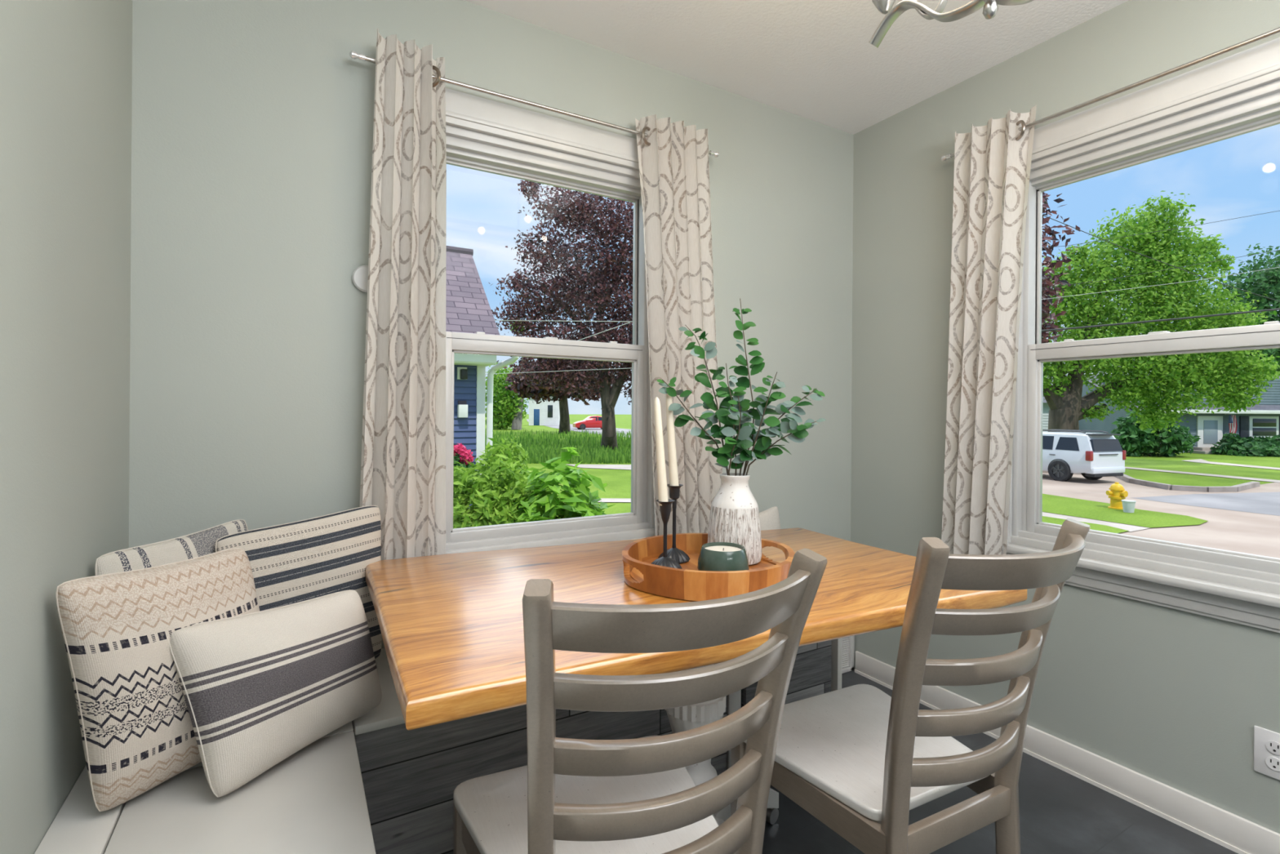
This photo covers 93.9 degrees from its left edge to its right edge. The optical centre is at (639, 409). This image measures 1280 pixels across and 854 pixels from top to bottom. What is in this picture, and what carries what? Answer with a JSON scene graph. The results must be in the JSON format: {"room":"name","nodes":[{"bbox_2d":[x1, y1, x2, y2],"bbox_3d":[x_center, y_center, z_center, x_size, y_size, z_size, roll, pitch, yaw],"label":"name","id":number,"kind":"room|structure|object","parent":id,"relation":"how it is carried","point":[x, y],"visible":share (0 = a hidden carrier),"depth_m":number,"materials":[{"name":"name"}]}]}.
{"room":"dining room","nodes":[
{"label":"dining room","id":0,"kind":"room"},
{"bbox_2d":[0,0,132,853],"bbox_3d":[-0.231,-0.047,-0.432,0.140,2.442,4.284,0,0,-30],"label":"wall","id":1,"kind":"structure","parent":0,"point":[66,65],"depth_m":1.00,"materials":[{"name":"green paint"}]},
{"bbox_2d":[128,0,853,648],"bbox_3d":[-0.172,-0.046,2.158,2.837,2.442,0.140,0,0,-30],"label":"wall","id":2,"kind":"structure","parent":0,"point":[252,121],"depth_m":1.65,"materials":[{"name":"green paint"}]},
{"bbox_2d":[351,265,368,292],"bbox_3d":[-0.783,-0.374,1.712,0.076,0.076,0.017,0,0,-30],"label":"wall sensor","id":3,"kind":"object","parent":2,"relation":"attached to","point":[360,275],"visible":0.67,"depth_m":1.70,"materials":[{"name":"white paint"}]},
{"bbox_2d":[349,50,719,157],"bbox_3d":[-0.262,-0.972,1.979,1.267,0.031,0.072,0,0,-30],"label":"curtain rod","id":4,"kind":"object","parent":2,"relation":"attached to","point":[353,55],"visible":0.72,"depth_m":1.88,"materials":[{"name":"silver metal"}]},
{"bbox_2d":[360,28,446,559],"bbox_3d":[-0.668,-0.258,1.698,0.239,1.578,0.071,0,0,-36],"label":"curtain","id":5,"kind":"object","parent":4,"relation":"hanging from","point":[403,461],"visible":0.86,"depth_m":1.70,"materials":[{"name":"fabric"}]},
{"bbox_2d":[635,114,722,535],"bbox_3d":[0.150,-0.248,2.177,0.372,1.571,0.083,0,0,-30],"label":"curtain","id":6,"kind":"object","parent":4,"relation":"hanging from","point":[673,162],"visible":0.84,"depth_m":2.16,"materials":[{"name":"fabric"}]},
{"bbox_2d":[444,88,655,553],"bbox_3d":[-0.301,-0.206,2.043,1.034,1.536,0.168,0,0,-30],"label":"window","id":7,"kind":"structure","parent":2,"relation":"in","point":[482,135],"depth_m":2.03,"materials":[{"name":"white paint"}]},
{"bbox_2d":[841,635,854,673],"bbox_3d":[0.768,1.068,2.607,0.454,0.218,0.032,0,0,-30],"label":"air vent","id":8,"kind":"object","parent":2,"relation":"in","point":[848,642],"visible":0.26,"depth_m":2.69,"materials":[{"name":"white metal"}]},
{"bbox_2d":[463,0,1128,134],"bbox_3d":[0.945,-1.319,0.243,2.837,0.120,4.564,0,0,-30],"label":"ceiling","id":9,"kind":"structure","parent":0,"point":[815,60],"depth_m":2.04,"materials":[{"name":"paint"}]},
{"bbox_2d":[868,0,1034,48],"bbox_3d":[0.631,-0.990,1.146,0.437,0.541,0.398,0,0,-30],"label":"chandelier","id":10,"kind":"object","parent":9,"relation":"hanging from","point":[990,9],"visible":1,"depth_m":1.18,"materials":[{"name":"silver metal"}]},
{"bbox_2d":[761,670,1238,853],"bbox_3d":[0.927,1.233,0.243,2.837,0.100,4.564,0,0,-30],"label":"floor","id":11,"kind":"structure","parent":0,"point":[1061,812],"depth_m":1.71,"materials":[{"name":"grey tile"}]},
{"bbox_2d":[34,720,376,853],"bbox_3d":[-0.651,0.931,0.884,0.462,0.480,1.575,0,0,-30],"label":"storage bench","id":12,"kind":"object","parent":11,"relation":"on","point":[312,801],"visible":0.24,"depth_m":1.02,"materials":[{"name":"grey wood"}]},
{"bbox_2d":[55,547,259,811],"bbox_3d":[-0.867,0.481,1.131,0.152,0.401,0.368,0,0,22],"label":"cushion","id":13,"kind":"object","parent":12,"relation":"on","point":[137,731],"visible":0.68,"depth_m":1.02,"materials":[{"name":"fabric"}]},
{"bbox_2d":[94,519,248,575],"bbox_3d":[-1.003,0.475,1.331,0.108,0.408,0.356,0,0,14],"label":"cushion","id":14,"kind":"object","parent":12,"relation":"on","point":[201,543],"visible":0.22,"depth_m":1.28,"materials":[{"name":"grey fabric"}]},
{"bbox_2d":[168,589,382,796],"bbox_3d":[-0.701,0.536,1.208,0.156,0.291,0.403,0,0,31],"label":"cushion","id":15,"kind":"object","parent":12,"relation":"on","point":[259,688],"visible":1,"depth_m":1.12,"materials":[{"name":"fabric"}]},
{"bbox_2d":[215,505,382,659],"bbox_3d":[-0.822,0.470,1.487,0.114,0.419,0.383,0,0,42],"label":"cushion","id":16,"kind":"object","parent":12,"relation":"on","point":[306,559],"visible":0.44,"depth_m":1.49,"materials":[{"name":"fabric"}]},
{"bbox_2d":[351,637,842,853],"bbox_3d":[-0.068,0.935,1.877,1.536,0.480,0.434,0,0,-30],"label":"storage bench","id":17,"kind":"object","parent":11,"relation":"on","point":[411,778],"visible":0.11,"depth_m":1.42,"materials":[{"name":"grey wood"}]},
{"bbox_2d":[759,506,780,530],"bbox_3d":[0.455,0.538,2.297,0.294,0.303,0.086,0,0,-40],"label":"cushion","id":18,"kind":"object","parent":17,"relation":"on","point":[770,517],"visible":0.2,"depth_m":2.34,"materials":[{"name":"beige fabric"}]},
{"bbox_2d":[453,547,826,853],"bbox_3d":[-0.033,0.693,1.019,0.478,0.966,0.634,0,0,-24],"label":"dining chair","id":19,"kind":"object","parent":11,"relation":"on","point":[637,795],"visible":1,"depth_m":0.80,"materials":[{"name":"beige paint"}]},
{"bbox_2d":[365,527,1026,825],"bbox_3d":[0.102,0.796,1.541,1.475,0.760,0.884,0,0,-25],"label":"dining table","id":20,"kind":"object","parent":11,"relation":"on","point":[451,624],"visible":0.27,"depth_m":1.29,"materials":[{"name":"brown wood"}]},
{"bbox_2d":[622,533,794,600],"bbox_3d":[0.170,0.384,1.492,0.442,0.066,0.418,0,0,-22],"label":"serving tray","id":21,"kind":"object","parent":20,"relation":"on","point":[687,583],"visible":0.66,"depth_m":1.34,"materials":[{"name":"brown wood"}]},
{"bbox_2d":[651,498,682,568],"bbox_3d":[0.064,0.316,1.505,0.086,0.175,0.086,0,0,-30],"label":"candle holder","id":22,"kind":"object","parent":21,"relation":"on","point":[665,508],"visible":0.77,"depth_m":1.50,"materials":[{"name":"black metal"}]},
{"bbox_2d":[653,396,668,505],"bbox_3d":[0.054,0.104,1.504,0.038,0.272,0.025,0,0,-11],"label":"taper candle","id":23,"kind":"object","parent":22,"relation":"on","point":[660,459],"visible":0.97,"depth_m":1.50,"materials":[{"name":"beige wax"}]},
{"bbox_2d":[656,498,675,523],"bbox_3d":[0.064,0.257,1.505,0.047,0.057,0.047,0,0,-30],"label":"cup","id":24,"kind":"object","parent":22,"relation":"on","point":[665,508],"depth_m":1.49,"materials":[{"name":"black metal"}]},
{"bbox_2d":[657,484,689,563],"bbox_3d":[0.092,0.303,1.603,0.086,0.202,0.086,0,0,-30],"label":"candle holder","id":25,"kind":"object","parent":21,"relation":"on","point":[678,555],"visible":0.81,"depth_m":1.59,"materials":[{"name":"black metal"}]},
{"bbox_2d":[665,386,679,485],"bbox_3d":[0.087,0.076,1.601,0.038,0.275,0.025,0,0,-12],"label":"taper candle","id":26,"kind":"object","parent":25,"relation":"on","point":[673,464],"visible":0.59,"depth_m":1.59,"materials":[{"name":"beige wax"}]},
{"bbox_2d":[666,484,683,508],"bbox_3d":[0.092,0.233,1.603,0.047,0.063,0.047,0,0,-30],"label":"cup","id":27,"kind":"object","parent":25,"relation":"on","point":[674,491],"depth_m":1.59,"materials":[{"name":"black metal"}]},
{"bbox_2d":[697,542,749,571],"bbox_3d":[0.201,0.367,1.442,0.124,0.074,0.124,0,0,-30],"label":"candle","id":28,"kind":"object","parent":21,"relation":"on","point":[713,556],"visible":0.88,"depth_m":1.40,"materials":[{"name":"green ceramic"}]},
{"bbox_2d":[707,472,762,565],"bbox_3d":[0.254,0.289,1.606,0.146,0.231,0.146,0,0,-30],"label":"vase","id":29,"kind":"object","parent":21,"relation":"on","point":[734,517],"visible":0.85,"depth_m":1.56,"materials":[{"name":"white ceramic"}]},
{"bbox_2d":[656,298,826,475],"bbox_3d":[0.272,-0.026,1.591,0.457,0.554,0.160,0,0,2],"label":"leafy stems","id":30,"kind":"object","parent":29,"relation":"in","point":[733,412],"visible":0.98,"depth_m":1.59,"materials":[{"name":"green plant"}]},
{"bbox_2d":[730,518,1089,853],"bbox_3d":[0.564,0.697,1.285,0.478,0.966,0.634,0,0,-27],"label":"dining chair","id":31,"kind":"object","parent":11,"relation":"on","point":[857,758],"visible":0.93,"depth_m":1.12,"materials":[{"name":"beige paint"}]},
{"bbox_2d":[850,0,1279,833],"bbox_3d":[2.103,-0.030,0.919,0.140,2.442,4.284,0,0,-30],"label":"wall","id":32,"kind":"structure","parent":0,"point":[1175,698],"depth_m":2.00,"materials":[{"name":"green paint"}]},
{"bbox_2d":[854,650,1279,853],"bbox_3d":[2.037,1.143,0.862,0.016,0.094,4.244,0,0,-30],"label":"baseboard","id":33,"kind":"structure","parent":32,"relation":"attached to","point":[1241,835],"depth_m":1.81,"materials":[{"name":"white paint"}]},
{"bbox_2d":[941,26,1279,161],"bbox_3d":[1.515,-0.959,1.734,0.072,0.031,1.332,0,0,-30],"label":"curtain rod","id":34,"kind":"object","parent":32,"relation":"attached to","point":[1275,31],"visible":0.73,"depth_m":1.73,"materials":[{"name":"silver metal"}]},
{"bbox_2d":[941,105,1036,554],"bbox_3d":[1.235,-0.244,2.133,0.075,1.567,0.303,0,0,-30],"label":"curtain","id":35,"kind":"object","parent":34,"relation":"hanging from","point":[991,178],"visible":0.98,"depth_m":2.13,"materials":[{"name":"fabric"}]},
{"bbox_2d":[1001,37,1279,632],"bbox_3d":[1.556,-0.193,1.798,0.168,1.536,1.034,0,0,-30],"label":"window","id":36,"kind":"structure","parent":32,"relation":"in","point":[1238,94],"depth_m":1.80,"materials":[{"name":"white paint"}]},
{"bbox_2d":[1253,725,1279,779],"bbox_3d":[1.646,0.896,1.547,0.010,0.120,0.083,0,0,-30],"label":"wall outlet","id":37,"kind":"object","parent":32,"relation":"attached to","point":[1266,742],"visible":1,"depth_m":1.56,"materials":[{"name":"white plastic"}]},
{"bbox_2d":[1265,756,1279,771],"bbox_3d":[1.643,0.917,1.547,0.003,0.033,0.033,0,0,-30],"label":"receptacle","id":38,"kind":"object","parent":37,"relation":"attached to","point":[1272,763],"depth_m":1.55,"materials":[{"name":"white plastic"}]},
{"bbox_2d":[1265,740,1279,755],"bbox_3d":[1.643,0.875,1.547,0.003,0.033,0.033,0,0,-30],"label":"receptacle","id":39,"kind":"object","parent":37,"relation":"attached to","point":[1272,747],"depth_m":1.55,"materials":[{"name":"white plastic"}]},
{"label":"outside","id":40,"kind":"structure","parent":0,"visible":0},
{"bbox_2d":[1183,458,1279,469],"bbox_3d":[28.750,2.608,28.337,5.099,0.001,4.948,0,0,-30],"label":"path","id":41,"kind":"structure","parent":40,"point":[1200,460],"depth_m":28.56,"materials":[{"name":"concrete"}]},
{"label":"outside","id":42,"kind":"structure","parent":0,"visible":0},
{"bbox_2d":[484,413,1279,516],"bbox_3d":[0.686,2.429,98.613,220.000,0.001,350.000,0,0,-30],"label":"lawn","id":43,"kind":"structure","parent":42,"point":[618,482],"depth_m":25.11,"materials":[{"name":"green plant"}]},
{"bbox_2d":[453,443,475,480],"bbox_3d":[-1.828,1.360,5.824,0.375,2.106,0.388,0,0,-30],"label":"flowering plant","id":44,"kind":"object","parent":43,"relation":"on","point":[461,454],"visible":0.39,"depth_m":5.76,"materials":[{"name":"pink plant"}]},
{"bbox_2d":[445,245,519,506],"bbox_3d":[-5.237,-0.111,8.771,5.720,5.000,4.570,0,0,-30],"label":"house","id":45,"kind":"structure","parent":43,"relation":"on","point":[468,308],"depth_m":8.45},
{"bbox_2d":[457,367,467,379],"bbox_3d":[-2.456,-0.507,8.293,0.130,0.170,0.140,0,0,-30],"label":"wall light","id":46,"kind":"object","parent":45,"relation":"attached to","point":[462,372],"depth_m":8.26,"materials":[{"name":"black metal"}]},
{"bbox_2d":[453,434,547,528],"bbox_3d":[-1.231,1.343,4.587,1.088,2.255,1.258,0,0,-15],"label":"bush","id":47,"kind":"object","parent":43,"relation":"on","point":[487,508],"visible":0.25,"depth_m":4.34,"materials":[{"name":"green plant"}]},
{"bbox_2d":[484,322,591,430],"bbox_3d":[-11.208,-3.692,70.105,15.205,13.725,6.117,0,0,-2],"label":"tree","id":48,"kind":"object","parent":43,"relation":"on","point":[508,409],"visible":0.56,"depth_m":68.83,"materials":[{"name":"green plant"}]},
{"bbox_2d":[528,395,559,425],"bbox_3d":[-14.139,-0.506,89.499,4.639,5.660,4.000,0,0,0],"label":"house","id":49,"kind":"structure","parent":43,"relation":"on","point":[544,413],"depth_m":87.97,"materials":[{"name":"white"}]},
{"bbox_2d":[505,359,600,433],"bbox_3d":[-7.826,-1.460,58.039,10.529,8.569,7.407,0,0,-30],"label":"street tree","id":50,"kind":"object","parent":43,"relation":"on","point":[536,392],"visible":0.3,"depth_m":56.98,"materials":[{"name":"purple plant"}]},
{"bbox_2d":[484,429,631,463],"bbox_3d":[-0.859,2.144,43.402,23.257,0.550,33.699,0,0,-10],"label":"grass","id":51,"kind":"structure","parent":43,"relation":"on","point":[591,450],"depth_m":35.28,"materials":[{"name":"green plant"}]},
{"bbox_2d":[505,447,614,522],"bbox_3d":[-0.601,1.370,4.326,0.956,2.207,0.837,0,0,25],"label":"bush","id":52,"kind":"object","parent":43,"relation":"on","point":[579,501],"visible":0.28,"depth_m":4.18,"materials":[{"name":"green plant"}]},
{"bbox_2d":[488,180,633,449],"bbox_3d":[-2.300,-5.314,34.611,13.188,16.477,7.333,0,0,7],"label":"maple","id":53,"kind":"object","parent":43,"relation":"on","point":[600,277],"visible":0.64,"depth_m":33.71,"materials":[{"name":"purple plant"}]},
{"bbox_2d":[1042,396,1049,431],"bbox_3d":[28.390,0.442,45.501,4.176,4.366,4.000,0,0,0],"label":"house","id":54,"kind":"structure","parent":43,"relation":"on","point":[1046,407],"depth_m":43.99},
{"bbox_2d":[1041,191,1079,343],"bbox_3d":[11.402,-2.590,19.154,4.368,10.266,2.936,0,0,39],"label":"tree","id":55,"kind":"object","parent":43,"relation":"on","point":[1046,291],"visible":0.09,"depth_m":17.92,"materials":[{"name":"purple plant"}]},
{"bbox_2d":[1111,408,1200,457],"bbox_3d":[28.865,1.408,34.070,5.100,3.006,3.343,0,0,0],"label":"bush","id":56,"kind":"object","parent":43,"relation":"on","point":[1132,439],"visible":0.83,"depth_m":33.23,"materials":[{"name":"green plant"}]},
{"bbox_2d":[1041,190,1279,435],"bbox_3d":[22.841,-3.229,27.044,12.427,13.110,5.620,0,0,-7],"label":"shade tree","id":57,"kind":"object","parent":43,"relation":"on","point":[1207,371],"visible":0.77,"depth_m":26.24,"materials":[{"name":"green plant"}]},
{"bbox_2d":[1078,374,1279,453],"bbox_3d":[37.561,0.167,39.401,15.164,5.054,7.200,0,0,0],"label":"house","id":58,"kind":"structure","parent":43,"relation":"on","point":[1263,420],"depth_m":36.91,"materials":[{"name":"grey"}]},
{"bbox_2d":[1224,413,1237,433],"bbox_3d":[36.134,0.897,36.654,0.393,1.361,0.623,0,0,-20],"label":"flag","id":59,"kind":"object","parent":58,"relation":"attached to","point":[1233,424],"visible":0.88,"depth_m":36.49,"materials":[{"name":"fabric"}]},
{"bbox_2d":[1239,416,1248,437],"bbox_3d":[37.340,1.098,36.961,0.505,1.400,0.120,0,0,0],"label":"shutter","id":60,"kind":"object","parent":58,"relation":"hanging from","point":[1243,420],"depth_m":36.91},
{"bbox_2d":[1209,243,1279,375],"bbox_3d":[53.997,-6.247,49.916,12.939,18.204,9.866,0,0,4],"label":"tree","id":61,"kind":"object","parent":43,"relation":"on","point":[1265,282],"visible":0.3,"depth_m":49.25,"materials":[{"name":"green plant"}]},
{"bbox_2d":[1209,431,1279,457],"bbox_3d":[36.684,2.447,35.477,5.501,2.236,3.652,0,0,-30],"label":"bush","id":62,"kind":"object","parent":43,"relation":"on","point":[1232,443],"visible":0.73,"depth_m":34.93,"materials":[{"name":"green plant"}]},
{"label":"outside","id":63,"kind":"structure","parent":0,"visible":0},
{"bbox_2d":[1042,515,1127,533],"bbox_3d":[8.225,2.454,13.240,2.621,0.001,3.591,0,0,-30],"label":"lawn corner","id":64,"kind":"structure","parent":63,"point":[1046,519],"depth_m":12.65,"materials":[{"name":"green plant"}]},
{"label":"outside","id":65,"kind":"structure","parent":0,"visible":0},
{"bbox_2d":[1042,493,1207,527],"bbox_3d":[10.897,2.472,15.812,3.642,0.001,6.216,0,0,-30],"label":"verge","id":66,"kind":"structure","parent":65,"point":[1058,504],"depth_m":14.19,"materials":[{"name":"green plant"}]},
{"bbox_2d":[1106,481,1128,509],"bbox_3d":[11.986,2.151,15.024,0.438,0.658,0.373,0,0,37],"label":"fire hydrant","id":67,"kind":"object","parent":66,"relation":"on","point":[1117,493],"visible":0.98,"depth_m":14.92,"materials":[{"name":"yellow metal"}]},
{"bbox_2d":[1121,499,1136,512],"bbox_3d":[11.827,2.339,14.465,0.280,0.280,0.280,0,0,-30],"label":"plastic bucket","id":68,"kind":"object","parent":66,"relation":"on","point":[1128,505],"visible":1,"depth_m":14.38,"materials":[{"name":"white plastic"}]},
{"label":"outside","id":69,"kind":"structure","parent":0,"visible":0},
{"bbox_2d":[494,320,620,321],"bbox_3d":[-2.185,-2.962,20.000,9.038,0.040,0.019,0,0,0],"label":"power line","id":70,"kind":"object","parent":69,"point":[495,320],"visible":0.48,"depth_m":19.99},
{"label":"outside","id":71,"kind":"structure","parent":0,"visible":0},
{"bbox_2d":[578,322,629,340],"bbox_3d":[-1.546,-2.345,19.000,2.456,0.894,0.020,0,0,0],"label":"power line","id":72,"kind":"object","parent":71,"point":[628,322],"visible":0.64,"depth_m":18.99,"materials":[{"name":"black metal"}]},
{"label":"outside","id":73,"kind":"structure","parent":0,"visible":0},
{"bbox_2d":[485,368,625,374],"bbox_3d":[-2.634,-1.432,22.000,6.703,0.340,0.015,0,0,0],"label":"power line","id":74,"kind":"object","parent":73,"point":[615,368],"visible":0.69,"depth_m":21.99,"materials":[{"name":"black metal"}]},
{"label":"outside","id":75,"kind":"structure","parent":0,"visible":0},
{"bbox_2d":[1042,214,1279,302],"bbox_3d":[15.892,-4.273,17.438,12.600,2.614,0.334,0,0,-15],"label":"power line","id":76,"kind":"object","parent":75,"point":[1042,215],"visible":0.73,"depth_m":17.30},
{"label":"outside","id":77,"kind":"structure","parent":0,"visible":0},
{"bbox_2d":[1041,308,1279,331],"bbox_3d":[12.942,-2.252,15.000,8.826,0.897,0.046,0,0,0],"label":"power line","id":78,"kind":"object","parent":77,"point":[1271,309],"visible":0.7,"depth_m":14.98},
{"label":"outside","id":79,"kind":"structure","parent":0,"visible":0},
{"bbox_2d":[1041,210,1279,248],"bbox_3d":[14.668,-5.188,17.000,9.995,1.529,0.012,0,0,0],"label":"power line","id":80,"kind":"object","parent":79,"point":[1277,211],"visible":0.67,"depth_m":17.00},
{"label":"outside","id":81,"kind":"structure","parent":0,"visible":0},
{"bbox_2d":[1041,249,1279,288],"bbox_3d":[14.668,-4.018,17.000,9.995,1.618,0.012,0,0,0],"label":"power line","id":82,"kind":"object","parent":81,"point":[1278,250],"visible":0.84,"depth_m":17.00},
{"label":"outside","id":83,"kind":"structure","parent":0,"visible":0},
{"bbox_2d":[1042,266,1279,299],"bbox_3d":[13.805,-3.395,16.000,9.408,1.354,0.011,0,0,0],"label":"power line","id":84,"kind":"object","parent":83,"point":[1277,267],"visible":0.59,"depth_m":16.00,"materials":[{"name":"black rubber"}]},
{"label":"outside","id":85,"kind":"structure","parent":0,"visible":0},
{"bbox_2d":[526,418,631,437],"bbox_3d":[-11.562,2.322,92.098,22.740,0.001,100.368,0,0,-30],"label":"road","id":86,"kind":"structure","parent":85,"point":[599,430],"depth_m":70.27,"materials":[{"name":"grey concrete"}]},
{"bbox_2d":[573,415,602,429],"bbox_3d":[-5.685,1.558,71.902,4.536,1.662,1.994,0,0,-18],"label":"car","id":87,"kind":"object","parent":86,"relation":"on","point":[593,421],"visible":0.58,"depth_m":70.99,"materials":[{"name":"red paint"}]},
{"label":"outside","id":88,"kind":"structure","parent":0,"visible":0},
{"bbox_2d":[1042,511,1149,531],"bbox_3d":[9.414,2.470,14.150,1.129,0.001,4.105,0,0,-30],"label":"sidewalk","id":89,"kind":"structure","parent":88,"point":[1129,527],"depth_m":13.15,"materials":[{"name":"concrete"}]},
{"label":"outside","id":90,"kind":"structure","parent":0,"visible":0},
{"bbox_2d":[568,464,631,469],"bbox_3d":[0.101,2.406,25.249,5.005,0.001,4.864,0,0,-30],"label":"sidewalk","id":91,"kind":"structure","parent":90,"point":[597,466],"depth_m":25.17,"materials":[{"name":"concrete"}]},
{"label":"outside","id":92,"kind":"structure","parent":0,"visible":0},
{"bbox_2d":[1124,466,1279,482],"bbox_3d":[22.181,2.562,23.710,2.473,0.001,6.029,0,0,-30],"label":"sidewalk","id":93,"kind":"structure","parent":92,"point":[1162,470],"depth_m":23.52,"materials":[{"name":"concrete"}]},
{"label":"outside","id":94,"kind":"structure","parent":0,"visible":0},
{"bbox_2d":[597,497,631,502],"bbox_3d":[0.035,2.406,15.893,2.940,0.001,2.044,0,0,-30],"label":"path","id":95,"kind":"structure","parent":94,"point":[603,500],"depth_m":15.88,"materials":[{"name":"concrete"}]},
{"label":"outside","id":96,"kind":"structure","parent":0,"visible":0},
{"bbox_2d":[1042,472,1279,558],"bbox_3d":[13.638,2.512,16.185,26.991,0.001,14.558,0,0,-30],"label":"street","id":97,"kind":"structure","parent":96,"point":[1254,533],"depth_m":13.78,"materials":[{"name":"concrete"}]},
{"bbox_2d":[1042,429,1125,481],"bbox_3d":[15.243,1.635,22.588,1.894,1.807,4.669,0,0,-20],"label":"car","id":98,"kind":"object","parent":97,"relation":"on","point":[1065,452],"visible":0.64,"depth_m":20.68,"materials":[{"name":"white paint"}]},
{"bbox_2d":[1085,450,1093,461],"bbox_3d":[15.204,1.565,20.222,0.163,0.335,0.177,0,0,-20],"label":"tail light","id":99,"kind":"object","parent":98,"relation":"attached to","point":[1089,454],"depth_m":20.16,"materials":[{"name":"red plastic"}]},
{"bbox_2d":[1122,449,1125,459],"bbox_3d":[16.776,1.577,20.796,0.163,0.335,0.177,0,0,-20],"label":"tail light","id":100,"kind":"object","parent":98,"relation":"attached to","point":[1123,451],"depth_m":20.71,"materials":[{"name":"red plastic"}]},
{"bbox_2d":[1042,470,1259,492],"bbox_3d":[17.171,2.466,22.094,3.990,0.160,7.532,0,0,-30],"label":"kerb","id":101,"kind":"object","parent":97,"relation":"on","point":[1246,486],"visible":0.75,"depth_m":18.93,"materials":[{"name":"concrete"}]},
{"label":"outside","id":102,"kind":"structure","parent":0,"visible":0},
{"bbox_2d":[1133,492,1279,515],"bbox_3d":[18.209,2.540,16.356,7.393,0.001,5.401,0,0,-30],"label":"street patch","id":103,"kind":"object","parent":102,"point":[1265,503],"visible":1,"depth_m":16.54,"materials":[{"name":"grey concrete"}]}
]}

